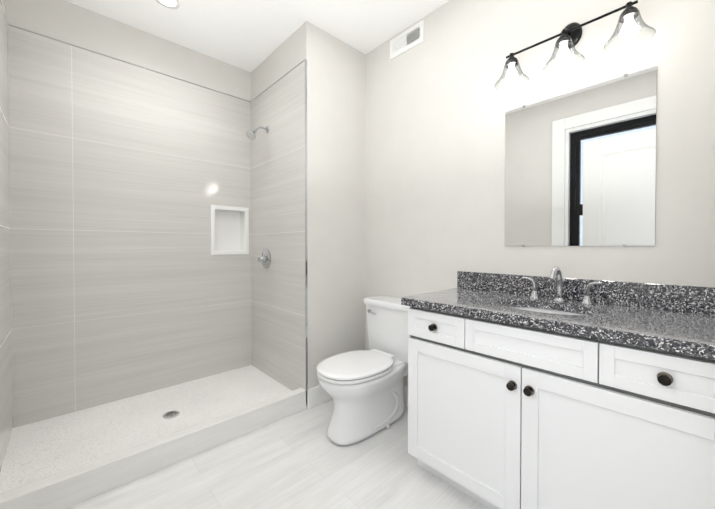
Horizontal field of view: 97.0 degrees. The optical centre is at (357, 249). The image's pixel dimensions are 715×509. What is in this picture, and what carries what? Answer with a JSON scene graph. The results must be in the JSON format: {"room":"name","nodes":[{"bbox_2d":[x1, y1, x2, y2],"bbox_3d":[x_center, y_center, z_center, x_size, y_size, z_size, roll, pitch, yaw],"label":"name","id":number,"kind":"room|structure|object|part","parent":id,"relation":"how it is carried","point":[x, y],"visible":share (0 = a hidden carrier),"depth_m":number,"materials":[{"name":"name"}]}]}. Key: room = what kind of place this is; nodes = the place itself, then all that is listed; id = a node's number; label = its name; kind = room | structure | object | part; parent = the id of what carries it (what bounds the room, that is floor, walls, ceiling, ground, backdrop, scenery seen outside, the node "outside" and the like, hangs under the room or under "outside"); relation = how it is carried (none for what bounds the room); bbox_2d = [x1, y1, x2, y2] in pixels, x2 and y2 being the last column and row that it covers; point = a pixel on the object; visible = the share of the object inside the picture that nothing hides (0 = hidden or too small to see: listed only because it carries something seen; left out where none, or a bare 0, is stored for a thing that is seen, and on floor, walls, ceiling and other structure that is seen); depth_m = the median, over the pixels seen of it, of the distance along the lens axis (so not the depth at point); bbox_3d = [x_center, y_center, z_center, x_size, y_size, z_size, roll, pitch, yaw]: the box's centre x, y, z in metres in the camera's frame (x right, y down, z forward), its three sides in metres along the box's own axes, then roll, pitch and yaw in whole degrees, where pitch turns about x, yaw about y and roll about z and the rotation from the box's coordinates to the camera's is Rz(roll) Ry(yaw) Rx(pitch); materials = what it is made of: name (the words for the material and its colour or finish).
{"room":"bathroom","nodes":[
{"label":"bathroom","id":0,"kind":"room"},
{"bbox_2d":[0,0,15,471],"bbox_3d":[-1.761,-0.105,1.546,0.010,2.442,0.870,-1,1,-43],"label":"shower wall tile","id":1,"kind":"structure","parent":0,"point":[7,161],"depth_m":1.78,"materials":[{"name":"beige tile"}]},
{"bbox_2d":[5,0,250,101],"bbox_3d":[-1.383,-0.242,2.668,2.490,2.750,0.200,-1,1,-43],"label":"wall","id":2,"kind":"structure","parent":0,"point":[70,23],"depth_m":2.26,"materials":[{"name":"paint"}]},
{"bbox_2d":[12,26,251,426],"bbox_3d":[-1.525,-0.115,2.396,1.510,2.442,0.010,-1,1,-43],"label":"shower wall tile","id":3,"kind":"structure","parent":2,"relation":"attached to","point":[118,280],"depth_m":2.23,"materials":[{"name":"beige tile"}]},
{"bbox_2d":[8,24,249,101],"bbox_3d":[-1.520,-1.337,2.376,1.491,0.004,0.004,-1,1,-43],"label":"trim","id":4,"kind":"structure","parent":3,"relation":"attached to","point":[8,24],"depth_m":2.22,"materials":[{"name":"silver metal"}]},
{"bbox_2d":[211,205,248,254],"bbox_3d":[-1.146,-0.169,2.806,0.325,0.420,0.111,-1,1,-43],"label":"shower niche","id":5,"kind":"object","parent":3,"relation":"in","point":[229,229],"depth_m":2.85,"materials":[{"name":"white"}]},
{"bbox_2d":[64,0,449,71],"bbox_3d":[-0.325,-1.653,1.506,2.490,0.100,3.320,-1,1,-43],"label":"ceiling","id":6,"kind":"structure","parent":0,"point":[249,35],"depth_m":2.23,"materials":[{"name":"paint"}]},
{"bbox_2d":[156,0,179,8],"bbox_3d":[-1.226,-1.607,2.042,0.144,0.004,0.144,-1,1,-43],"label":"recessed light","id":7,"kind":"object","parent":6,"relation":"in","point":[175,4],"visible":1,"depth_m":2.07,"materials":[{"name":"white"}]},
{"bbox_2d":[67,399,488,508],"bbox_3d":[-0.325,1.196,1.539,2.490,0.100,3.320,-1,1,-43],"label":"floor","id":8,"kind":"structure","parent":0,"point":[299,460],"depth_m":1.59,"materials":[{"name":"white tile"}]},
{"bbox_2d":[0,365,306,508],"bbox_3d":[-1.214,1.073,2.081,1.500,0.135,0.895,-1,1,-43],"label":"pan","id":9,"kind":"object","parent":8,"relation":"on","point":[66,461],"visible":0.89,"depth_m":1.83,"materials":[{"name":"stone"}]},
{"bbox_2d":[163,410,178,418],"bbox_3d":[-1.207,1.067,2.051,0.094,0.006,0.094,-1,1,-43],"label":"shower drain","id":10,"kind":"object","parent":9,"relation":"in","point":[171,414],"visible":1,"depth_m":2.04,"materials":[{"name":"silver metal"}]},
{"bbox_2d":[316,296,409,444],"bbox_3d":[0.075,0.751,2.067,0.747,0.776,0.486,-1,1,-43],"label":"toilet","id":11,"kind":"object","parent":8,"relation":"on","point":[364,389],"visible":0.98,"depth_m":1.96,"materials":[{"name":"white ceramic"}]},
{"bbox_3d":[-0.007,0.724,1.991,0.523,0.046,0.386,-1,1,-43],"label":"seat","id":12,"kind":"part","parent":11,"relation":"part of","materials":[{"name":"white plastic"}]},
{"bbox_3d":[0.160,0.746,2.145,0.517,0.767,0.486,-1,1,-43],"label":"tank","id":13,"kind":"part","parent":11,"relation":"part of","materials":[{"name":"white ceramic"}]},
{"bbox_2d":[401,266,714,508],"bbox_3d":[0.822,0.614,1.399,0.582,1.068,1.149,-1,1,-43],"label":"bathroom vanity","id":14,"kind":"object","parent":8,"relation":"on","point":[555,390],"visible":1,"depth_m":1.18,"materials":[{"name":"white wood"}]},
{"bbox_2d":[401,271,714,359],"bbox_3d":[0.825,0.215,1.398,0.573,0.143,1.149,-1,1,-43],"label":"countertop","id":15,"kind":"structure","parent":14,"relation":"on","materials":[{"name":"stone"}]},
{"bbox_2d":[522,266,602,304],"bbox_3d":[0.943,0.163,1.500,0.147,0.168,0.338,-1,1,-43],"label":"faucet","id":16,"kind":"object","parent":15,"relation":"on","point":[534,298],"depth_m":1.52,"materials":[{"name":"silver metal"}]},
{"bbox_2d":[251,21,365,388],"bbox_3d":[-0.454,-0.243,2.775,0.580,2.750,0.905,-1,1,-43],"label":"wall","id":17,"kind":"structure","parent":0,"point":[336,68],"depth_m":2.42,"materials":[{"name":"paint"}]},
{"bbox_2d":[248,61,306,404],"bbox_3d":[-0.659,-0.117,2.564,0.010,2.442,0.870,-1,1,-43],"label":"shower wall tile","id":18,"kind":"structure","parent":17,"relation":"attached to","point":[276,158],"depth_m":2.51,"materials":[{"name":"beige tile"}]},
{"bbox_2d":[246,126,268,139],"bbox_3d":[-0.809,-0.958,2.571,0.188,0.146,0.090,-1,1,-43],"label":"shower head","id":19,"kind":"object","parent":18,"relation":"attached to","point":[251,134],"visible":1,"depth_m":2.54},
{"bbox_2d":[258,249,270,268],"bbox_3d":[-0.793,0.077,2.648,0.076,0.170,0.187,-1,1,-43],"label":"shower valve","id":20,"kind":"object","parent":18,"relation":"attached to","point":[264,259],"visible":1,"depth_m":2.64,"materials":[{"name":"silver metal"}]},
{"bbox_2d":[251,59,307,390],"bbox_3d":[-0.656,-0.171,2.559,0.013,2.341,0.870,-1,1,-43],"label":"trim","id":21,"kind":"structure","parent":18,"relation":"attached to","point":[306,342],"depth_m":2.24,"materials":[{"name":"silver metal"}]},
{"bbox_2d":[307,385,331,408],"bbox_3d":[-0.150,1.066,2.446,0.560,0.140,0.014,-1,1,-43],"label":"baseboard","id":22,"kind":"structure","parent":17,"relation":"attached to","point":[317,395],"depth_m":2.30,"materials":[{"name":"white wood"}]},
{"bbox_2d":[365,0,714,385],"bbox_3d":[0.516,-0.238,2.299,0.200,2.750,3.320,-1,1,-43],"label":"wall","id":23,"kind":"structure","parent":0,"point":[438,105],"depth_m":1.83,"materials":[{"name":"paint"}]},
{"bbox_2d":[404,384,407,404],"bbox_3d":[0.356,1.067,2.329,0.017,0.140,0.870,-1,1,-43],"label":"baseboard","id":24,"kind":"structure","parent":23,"relation":"attached to","point":[405,386],"depth_m":2.32,"materials":[{"name":"white wood"}]},
{"bbox_2d":[390,20,423,59],"bbox_3d":[0.353,-1.521,2.307,0.008,0.143,0.305,-1,1,-43],"label":"air vent","id":25,"kind":"object","parent":23,"relation":"in","point":[408,39],"visible":1,"depth_m":2.30,"materials":[{"name":"white metal"}]},
{"bbox_2d":[495,0,655,90],"bbox_3d":[0.978,-0.989,1.494,0.202,0.248,0.632,-1,1,-43],"label":"sconce","id":26,"kind":"object","parent":23,"relation":"attached to","point":[570,34],"visible":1,"depth_m":1.46,"materials":[{"name":"black metal"}]},
{"bbox_2d":[505,66,656,246],"bbox_3d":[1.049,-0.398,1.566,0.008,0.769,0.624,-1,1,-43],"label":"mirror","id":27,"kind":"object","parent":23,"relation":"attached to","point":[580,167],"visible":1,"depth_m":1.52,"materials":[{"name":"glass"},{"name":"silver"}]}
]}

